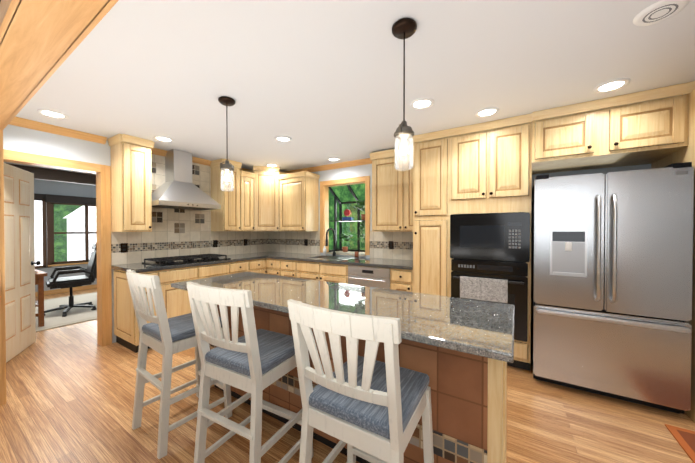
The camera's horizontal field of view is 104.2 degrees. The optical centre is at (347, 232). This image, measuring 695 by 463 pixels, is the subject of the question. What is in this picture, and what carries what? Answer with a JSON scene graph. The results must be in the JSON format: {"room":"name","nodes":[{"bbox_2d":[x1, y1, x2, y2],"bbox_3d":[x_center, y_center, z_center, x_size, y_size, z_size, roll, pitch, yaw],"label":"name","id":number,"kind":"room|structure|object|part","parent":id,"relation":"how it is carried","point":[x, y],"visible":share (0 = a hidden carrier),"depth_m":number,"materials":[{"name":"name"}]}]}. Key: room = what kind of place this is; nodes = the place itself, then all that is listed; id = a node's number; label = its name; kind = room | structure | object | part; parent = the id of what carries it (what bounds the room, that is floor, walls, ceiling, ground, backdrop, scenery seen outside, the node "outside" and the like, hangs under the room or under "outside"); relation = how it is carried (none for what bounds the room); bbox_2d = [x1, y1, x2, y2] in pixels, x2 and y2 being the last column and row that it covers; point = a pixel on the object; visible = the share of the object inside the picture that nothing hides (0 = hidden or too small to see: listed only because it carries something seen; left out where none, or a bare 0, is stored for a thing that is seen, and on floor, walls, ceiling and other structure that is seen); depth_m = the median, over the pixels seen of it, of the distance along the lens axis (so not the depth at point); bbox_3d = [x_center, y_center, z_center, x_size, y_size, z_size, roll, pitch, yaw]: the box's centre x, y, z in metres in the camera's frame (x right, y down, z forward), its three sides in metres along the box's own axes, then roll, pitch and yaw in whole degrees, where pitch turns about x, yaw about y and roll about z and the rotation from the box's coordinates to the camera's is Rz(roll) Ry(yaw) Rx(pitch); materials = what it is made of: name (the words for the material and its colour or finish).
{"room":"kitchen","nodes":[
{"label":"kitchen","id":0,"kind":"room"},
{"bbox_2d":[34,179,96,291],"bbox_3d":[-3.059,0.111,3.037,0.004,2.420,4.840,0,1,32],"label":"wall","id":1,"kind":"structure","parent":0,"point":[58,188],"depth_m":2.93,"materials":[{"name":"grey paint"}]},
{"bbox_2d":[34,193,95,268],"bbox_3d":[-6.008,-0.039,6.012,0.120,1.520,1.630,0,1,32],"label":"window","id":2,"kind":"structure","parent":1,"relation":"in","point":[44,206],"depth_m":5.66,"materials":[{"name":"brown"}]},
{"bbox_2d":[35,284,96,296],"bbox_3d":[-6.512,1.254,5.202,0.015,0.090,4.600,0,1,32],"label":"baseboard","id":3,"kind":"structure","parent":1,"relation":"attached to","point":[57,291],"depth_m":5.85,"materials":[{"name":"brown wood"}]},
{"bbox_2d":[3,124,197,342],"bbox_3d":[-3.588,0.120,2.071,0.120,2.420,7.840,0,1,32],"label":"wall","id":4,"kind":"structure","parent":0,"point":[23,139],"depth_m":2.83,"materials":[{"name":"white paint"}]},
{"bbox_2d":[3,162,40,362],"bbox_3d":[-3.569,0.304,2.922,0.688,2.020,0.423,0,1,32],"label":"door","id":5,"kind":"structure","parent":4,"relation":"in","point":[20,263],"depth_m":2.95,"materials":[{"name":"white wood"}]},
{"bbox_2d":[3,149,111,346],"bbox_3d":[-3.104,0.270,2.849,0.156,2.105,0.920,0,1,32],"label":"trim","id":6,"kind":"structure","parent":4,"relation":"attached to","point":[103,245],"depth_m":3.14,"materials":[{"name":"brown wood"}]},
{"bbox_2d":[9,117,106,143],"bbox_3d":[-3.001,-1.062,2.821,0.070,0.070,0.746,0,1,32],"label":"crown molding","id":7,"kind":"structure","parent":4,"relation":"attached to","point":[38,126],"depth_m":2.79,"materials":[{"name":"brown wood"}]},
{"bbox_2d":[151,148,210,165],"bbox_3d":[-2.373,-1.072,3.805,0.070,0.070,0.970,0,1,32],"label":"crown molding","id":8,"kind":"structure","parent":4,"relation":"attached to","point":[155,151],"depth_m":3.95,"materials":[{"name":"brown wood"}]},
{"bbox_2d":[152,149,220,209],"bbox_3d":[-2.221,-0.717,3.649,0.484,0.771,0.790,0,1,32],"label":"range hood","id":9,"kind":"object","parent":4,"relation":"attached to","point":[178,189],"visible":1,"depth_m":3.60,"materials":[{"name":"silver metal"}]},
{"bbox_2d":[0,288,694,462],"bbox_3d":[-2.086,1.389,1.147,11.820,0.100,7.840,0,1,32],"label":"floor","id":10,"kind":"structure","parent":0,"point":[76,406],"depth_m":1.93,"materials":[{"name":"brown wood"}]},
{"bbox_2d":[35,292,96,331],"bbox_3d":[-4.955,1.300,4.408,2.300,0.013,2.700,0,1,32],"label":"rug","id":11,"kind":"object","parent":10,"relation":"on","point":[56,319],"visible":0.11,"depth_m":4.38,"materials":[{"name":"beige carpet"}]},
{"bbox_2d":[35,269,46,326],"bbox_3d":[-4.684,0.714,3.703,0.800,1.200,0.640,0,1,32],"label":"office desk","id":12,"kind":"object","parent":11,"relation":"on","point":[39,282],"visible":0.31,"depth_m":3.73,"materials":[{"name":"brown wood"}]},
{"bbox_2d":[44,244,96,316],"bbox_3d":[-4.520,0.739,4.479,0.702,1.133,0.761,0,1,32],"label":"office chair","id":13,"kind":"object","parent":11,"relation":"on","point":[87,278],"visible":0.81,"depth_m":4.42,"materials":[{"name":"black leather"}]},
{"bbox_3d":[-4.511,0.514,4.492,0.702,0.684,0.724,0,1,32],"label":"seat","id":14,"kind":"part","parent":13,"relation":"part of","materials":[{"name":"black leather"}]},
{"bbox_2d":[126,269,231,458],"bbox_3d":[-1.164,0.790,1.878,0.472,1.087,0.531,0,1,32],"label":"stool","id":15,"kind":"object","parent":10,"relation":"on","point":[164,335],"visible":0.83,"depth_m":1.72,"materials":[{"name":"paint"}]},
{"bbox_3d":[-1.144,0.654,1.913,0.415,0.049,0.428,0,1,32],"label":"seat","id":16,"kind":"part","parent":15,"relation":"part of","materials":[{"name":"fabric"}]},
{"bbox_2d":[186,281,313,462],"bbox_3d":[-0.525,0.794,1.485,0.456,1.086,0.519,0,1,28],"label":"stool","id":17,"kind":"object","parent":10,"relation":"on","point":[253,362],"visible":0.83,"depth_m":1.34,"materials":[{"name":"paint"}]},
{"bbox_3d":[-0.503,0.658,1.525,0.421,0.049,0.434,0,1,32],"label":"seat","id":18,"kind":"part","parent":17,"relation":"part of","materials":[{"name":"fabric"}]},
{"bbox_2d":[208,303,506,462],"bbox_3d":[-0.163,0.883,1.921,2.226,0.896,0.486,0,1,32],"label":"kitchen island","id":19,"kind":"object","parent":10,"relation":"on","point":[469,405],"visible":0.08,"depth_m":1.26,"materials":[{"name":"brown wood"}]},
{"bbox_2d":[171,272,514,362],"bbox_3d":[-0.226,0.419,1.828,2.305,0.032,0.720,0,1,32],"label":"island countertop","id":20,"kind":"structure","parent":19,"relation":"on","point":[480,328],"depth_m":1.49,"materials":[{"name":"stone"}]},
{"bbox_2d":[287,299,433,462],"bbox_3d":[0.073,0.798,1.114,0.456,1.087,0.524,0,1,32],"label":"stool","id":21,"kind":"object","parent":10,"relation":"on","point":[368,406],"visible":1,"depth_m":0.96,"materials":[{"name":"paint"}]},
{"bbox_3d":[0.100,0.662,1.149,0.402,0.049,0.416,0,1,32],"label":"seat","id":22,"kind":"part","parent":21,"relation":"part of","materials":[{"name":"fabric"}]},
{"bbox_2d":[107,81,694,421],"bbox_3d":[0.014,0.113,2.845,5.167,2.417,2.467,0,1,32],"label":"kitchen cabinets","id":23,"kind":"object","parent":10,"relation":"on","point":[451,214],"visible":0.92,"depth_m":3.02,"materials":[{"name":"brown wood"}]},
{"bbox_2d":[142,254,230,265],"bbox_3d":[-2.141,0.355,3.657,0.510,0.056,0.910,0,1,32],"label":"cooktop","id":24,"kind":"object","parent":23,"relation":"in","point":[176,260],"depth_m":3.50,"materials":[{"name":"black metal"}]},
{"bbox_2d":[111,252,412,272],"bbox_3d":[-0.865,0.406,3.423,3.067,0.038,2.422,0,1,32],"label":"countertop","id":25,"kind":"structure","parent":23,"relation":"on","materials":[{"name":"stone"}]},
{"bbox_2d":[348,265,389,288],"bbox_3d":[0.395,0.822,3.637,0.592,0.785,0.619,0,1,32],"label":"dishwasher","id":26,"kind":"object","parent":23,"relation":"in","point":[375,276],"depth_m":3.39,"materials":[{"name":"silver metal"}]},
{"bbox_2d":[451,259,527,341],"bbox_3d":[1.515,0.649,2.897,0.680,0.735,0.606,0,1,32],"label":"wall oven","id":27,"kind":"object","parent":23,"relation":"in","point":[503,281],"depth_m":2.62,"materials":[{"name":"black metal"}]},
{"bbox_2d":[450,212,529,261],"bbox_3d":[1.516,0.040,2.894,0.706,0.465,0.500,0,1,32],"label":"microwave","id":28,"kind":"object","parent":23,"relation":"in","point":[474,236],"depth_m":2.67,"materials":[{"name":"black"}]},
{"bbox_2d":[530,162,693,413],"bbox_3d":[2.199,0.414,2.415,0.910,1.824,0.837,0,1,32],"label":"fridge","id":29,"kind":"object","parent":10,"relation":"on","point":[611,278],"visible":1,"depth_m":2.08,"materials":[{"name":"silver metal"}]},
{"bbox_2d":[665,424,694,462],"bbox_3d":[2.537,1.333,1.245,1.240,0.011,0.700,0,1,32],"label":"area rug","id":30,"kind":"object","parent":10,"relation":"on","point":[685,438],"visible":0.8,"depth_m":1.74,"materials":[{"name":"orange"}]},
{"bbox_2d":[3,0,694,174],"bbox_3d":[-2.086,-1.130,1.121,11.820,0.100,7.840,0,1,32],"label":"ceiling","id":31,"kind":"structure","parent":0,"point":[318,82],"depth_m":1.79,"materials":[{"name":"white paint"}]},
{"bbox_2d":[6,163,95,185],"bbox_3d":[-5.437,-1.019,4.509,0.150,0.189,4.600,0,1,32],"label":"beam","id":32,"kind":"structure","parent":31,"relation":"attached to","point":[61,176],"depth_m":4.84,"materials":[{"name":"brown"}]},
{"bbox_2d":[37,109,68,118],"bbox_3d":[-2.708,-1.089,2.488,0.198,0.010,0.198,0,1,23],"label":"recessed light","id":33,"kind":"object","parent":31,"relation":"in","point":[50,113],"depth_m":2.48,"materials":[{"name":"white plastic"}]},
{"bbox_2d":[153,136,173,141],"bbox_3d":[-2.154,-1.096,3.168,0.197,0.010,0.198,0,1,23],"label":"recessed light","id":34,"kind":"object","parent":31,"relation":"in","point":[160,138],"depth_m":3.15,"materials":[{"name":"white plastic"}]},
{"bbox_2d":[218,96,234,190],"bbox_3d":[-0.990,-0.717,2.222,0.130,0.747,0.132,0,1,32],"label":"pendant light","id":35,"kind":"object","parent":31,"relation":"hanging from","point":[226,167],"visible":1,"depth_m":2.21,"materials":[{"name":"white glass"}]},
{"bbox_3d":[-0.990,-0.431,2.225,0.098,0.176,0.098,0,1,32],"label":"lamp shade","id":36,"kind":"part","parent":35,"relation":"part of","materials":[{"name":"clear glass"}]},
{"bbox_2d":[266,164,277,166],"bbox_3d":[-1.250,-1.108,4.466,0.198,0.010,0.198,0,1,-13],"label":"recessed light","id":37,"kind":"object","parent":31,"relation":"in","point":[269,165],"depth_m":4.46,"materials":[{"name":"white plastic"}]},
{"bbox_2d":[275,136,291,141],"bbox_3d":[-0.753,-1.096,3.166,0.197,0.010,0.198,0,1,23],"label":"recessed light","id":38,"kind":"object","parent":31,"relation":"in","point":[279,138],"depth_m":3.16,"materials":[{"name":"white plastic"}]},
{"bbox_2d":[327,157,339,160],"bbox_3d":[-0.209,-1.105,4.076,0.198,0.010,0.198,0,1,23],"label":"recessed light","id":39,"kind":"object","parent":31,"relation":"in","point":[332,158],"depth_m":4.07,"materials":[{"name":"white plastic"}]},
{"bbox_2d":[392,18,416,170],"bbox_3d":[0.298,-0.709,1.424,0.130,0.747,0.132,0,1,32],"label":"pendant light","id":40,"kind":"object","parent":31,"relation":"hanging from","point":[404,28],"visible":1,"depth_m":1.42,"materials":[{"name":"white glass"}]},
{"bbox_3d":[0.298,-0.423,1.427,0.098,0.176,0.098,0,1,32],"label":"lamp shade","id":41,"kind":"part","parent":40,"relation":"part of","materials":[{"name":"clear glass"}]},
{"bbox_2d":[410,98,433,108],"bbox_3d":[0.629,-1.087,2.281,0.197,0.010,0.198,0,1,23],"label":"recessed light","id":42,"kind":"object","parent":31,"relation":"in","point":[420,103],"depth_m":2.28,"materials":[{"name":"white plastic"}]},
{"bbox_2d":[475,107,499,116],"bbox_3d":[1.264,-1.088,2.450,0.198,0.010,0.198,0,1,-13],"label":"recessed light","id":43,"kind":"object","parent":31,"relation":"in","point":[490,111],"depth_m":2.44,"materials":[{"name":"white plastic"}]},
{"bbox_2d":[593,78,629,92],"bbox_3d":[1.950,-1.084,2.000,0.198,0.010,0.198,0,1,5],"label":"recessed light","id":44,"kind":"object","parent":31,"relation":"in","point":[604,87],"depth_m":1.99,"materials":[{"name":"white plastic"}]},
{"bbox_2d":[633,0,689,25],"bbox_3d":[1.526,-1.075,1.321,0.184,0.013,0.184,0,1,32],"label":"ceiling speaker","id":45,"kind":"object","parent":31,"relation":"attached to","point":[658,11],"visible":1,"depth_m":1.31,"materials":[{"name":"white plastic"}]},
{"bbox_2d":[311,164,650,257],"bbox_3d":[1.738,0.108,3.298,7.620,2.420,0.120,0,1,32],"label":"wall","id":46,"kind":"structure","parent":0,"point":[348,172],"depth_m":4.09,"materials":[{"name":"white paint"}]},
{"bbox_2d":[320,176,369,255],"bbox_3d":[0.069,-0.255,4.548,0.940,1.220,0.520,0,1,32],"label":"garden window","id":47,"kind":"structure","parent":46,"relation":"in","point":[325,187],"depth_m":4.56,"materials":[{"name":"brown wood"}]},
{"bbox_2d":[284,154,407,172],"bbox_3d":[-0.242,-1.078,4.410,3.070,0.070,0.070,0,1,32],"label":"crown molding","id":48,"kind":"structure","parent":46,"relation":"attached to","point":[362,161],"depth_m":4.37,"materials":[{"name":"brown wood"}]},
{"bbox_3d":[-0.134,0.137,0.409,7.500,2.420,0.154,0,1,32],"label":"wall","id":49,"kind":"structure","parent":0,"visible":0},
{"bbox_2d":[0,0,118,405],"bbox_3d":[-0.771,0.238,0.806,4.740,2.210,0.190,0,1,32],"label":"trim","id":50,"kind":"structure","parent":49,"relation":"attached to","point":[41,41],"depth_m":1.14,"materials":[{"name":"brown wood"}]},
{"label":"outside","id":51,"kind":"structure","parent":0,"visible":0},
{"bbox_3d":[-8.397,1.324,7.203,4.700,0.030,14.000,0,1,32],"label":"ground","id":52,"kind":"structure","parent":51,"visible":0},
{"bbox_2d":[64,206,95,260],"bbox_3d":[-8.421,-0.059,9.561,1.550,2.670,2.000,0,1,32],"label":"house","id":53,"kind":"structure","parent":52,"relation":"on","point":[71,244],"depth_m":8.65,"materials":[{"name":"white"}]},
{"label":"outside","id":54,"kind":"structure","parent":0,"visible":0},
{"bbox_2d":[54,204,80,261],"bbox_3d":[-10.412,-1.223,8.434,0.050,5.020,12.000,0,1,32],"label":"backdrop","id":55,"kind":"structure","parent":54,"point":[60,219],"depth_m":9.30,"materials":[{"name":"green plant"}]},
{"bbox_2d":[329,183,364,249],"bbox_3d":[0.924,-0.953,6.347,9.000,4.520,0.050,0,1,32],"label":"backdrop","id":56,"kind":"structure","parent":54,"point":[343,193],"depth_m":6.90,"materials":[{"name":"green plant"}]}
]}

